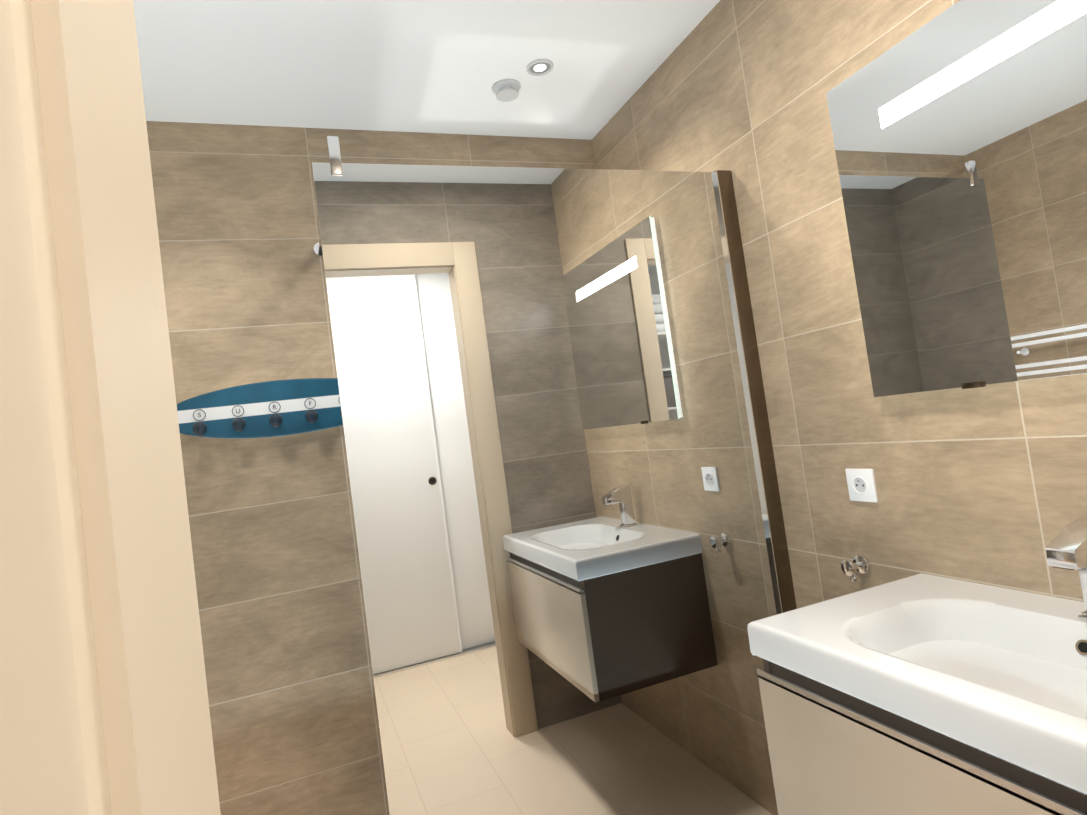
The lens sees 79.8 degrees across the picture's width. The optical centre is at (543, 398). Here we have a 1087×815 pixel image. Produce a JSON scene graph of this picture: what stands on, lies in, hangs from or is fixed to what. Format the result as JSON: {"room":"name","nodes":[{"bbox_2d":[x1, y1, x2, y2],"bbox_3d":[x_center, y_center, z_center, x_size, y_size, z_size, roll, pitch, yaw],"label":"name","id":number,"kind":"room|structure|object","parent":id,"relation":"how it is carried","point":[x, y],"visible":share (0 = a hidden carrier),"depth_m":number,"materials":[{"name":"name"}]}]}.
{"room":"bathroom","nodes":[
{"label":"bathroom","id":0,"kind":"room"},
{"bbox_2d":[146,121,595,814],"bbox_3d":[-0.735,0.282,2.308,2.580,2.504,0.120,-7,-3,-21],"label":"tiled wall","id":1,"kind":"structure","parent":0,"point":[286,643],"depth_m":2.18,"materials":[{"name":"beige tile"}]},
{"bbox_2d":[177,378,342,438],"bbox_3d":[-0.846,0.026,2.194,0.800,0.188,0.057,-7,-3,-21],"label":"hook rail","id":2,"kind":"object","parent":1,"relation":"attached to","point":[276,408],"visible":0.83,"depth_m":2.17,"materials":[{"name":"paint"}]},
{"bbox_2d":[133,0,719,139],"bbox_3d":[-0.072,-1.204,0.549,6.000,0.100,4.300,-7,-3,-21],"label":"ceiling","id":3,"kind":"structure","parent":0,"point":[432,66],"depth_m":2.00,"materials":[{"name":"white paint"}]},
{"bbox_2d":[492,79,520,101],"bbox_3d":[-0.125,-1.051,2.225,0.100,0.034,0.100,-7,-3,-21],"label":"ceiling vent","id":4,"kind":"object","parent":3,"relation":"in","point":[505,90],"visible":1,"depth_m":2.21,"materials":[{"name":"grey plastic"}]},
{"bbox_2d":[526,59,553,75],"bbox_3d":[-0.012,-1.086,2.133,0.092,0.012,0.092,-7,-3,-21],"label":"recessed light","id":5,"kind":"object","parent":3,"relation":"in","point":[539,67],"visible":1,"depth_m":2.13,"materials":[{"name":"grey plastic"}]},
{"bbox_2d":[592,0,1086,608],"bbox_3d":[0.817,0.044,1.674,0.120,2.504,2.207,-7,-3,-21],"label":"tiled wall","id":6,"kind":"structure","parent":0,"point":[986,484],"depth_m":1.65,"materials":[{"name":"beige tile"}]},
{"bbox_2d":[841,555,870,582],"bbox_3d":[0.783,0.428,1.631,0.056,0.062,0.046,-7,-3,-21],"label":"towel hook","id":7,"kind":"object","parent":6,"relation":"attached to","point":[859,564],"visible":1,"depth_m":1.62,"materials":[{"name":"silver metal"}]},
{"bbox_2d":[845,468,877,501],"bbox_3d":[0.788,0.215,1.615,0.013,0.082,0.082,-7,-3,-21],"label":"electrical outlet","id":8,"kind":"object","parent":6,"relation":"attached to","point":[861,483],"visible":1,"depth_m":1.61,"materials":[{"name":"white plastic"}]},
{"bbox_2d":[747,516,1086,814],"bbox_3d":[0.799,0.535,1.028,0.485,0.631,0.807,-7,-3,-21],"label":"vanity cabinet","id":9,"kind":"object","parent":6,"relation":"attached to","point":[921,694],"visible":1,"depth_m":1.09,"materials":[{"name":"white ceramic"}]},
{"bbox_2d":[1019,516,1086,720],"bbox_3d":[0.858,0.350,1.066,0.242,0.276,0.068,-7,-3,-21],"label":"mixer tap","id":10,"kind":"object","parent":9,"relation":"on","point":[1064,679],"depth_m":1.07,"materials":[{"name":"silver metal"}]},
{"bbox_2d":[826,0,1086,396],"bbox_3d":[0.882,-0.403,1.162,0.035,0.738,0.817,-7,-3,-21],"label":"led mirror","id":11,"kind":"object","parent":6,"relation":"attached to","point":[959,130],"visible":0.98,"depth_m":1.26,"materials":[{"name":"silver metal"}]},
{"bbox_3d":[0.175,0.066,0.294,6.000,2.504,0.100,-7,-3,-21],"label":"wall","id":12,"kind":"structure","parent":0,"visible":0},
{"bbox_2d":[0,0,220,814],"bbox_3d":[0.287,0.195,0.324,1.024,2.222,0.128,-7,-3,-21],"label":"door frame","id":13,"kind":"structure","parent":12,"relation":"attached to","point":[104,706],"depth_m":0.14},
{"bbox_3d":[0.273,1.375,0.430,6.000,0.100,4.300,-7,-3,-21],"label":"floor","id":14,"kind":"structure","parent":0,"visible":0},
{"bbox_2d":[312,136,796,814],"bbox_3d":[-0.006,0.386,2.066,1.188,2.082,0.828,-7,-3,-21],"label":"mirror panel","id":15,"kind":"object","parent":14,"relation":"on","point":[572,546],"visible":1,"depth_m":1.66,"materials":[{"name":"silver glass"}]}
]}

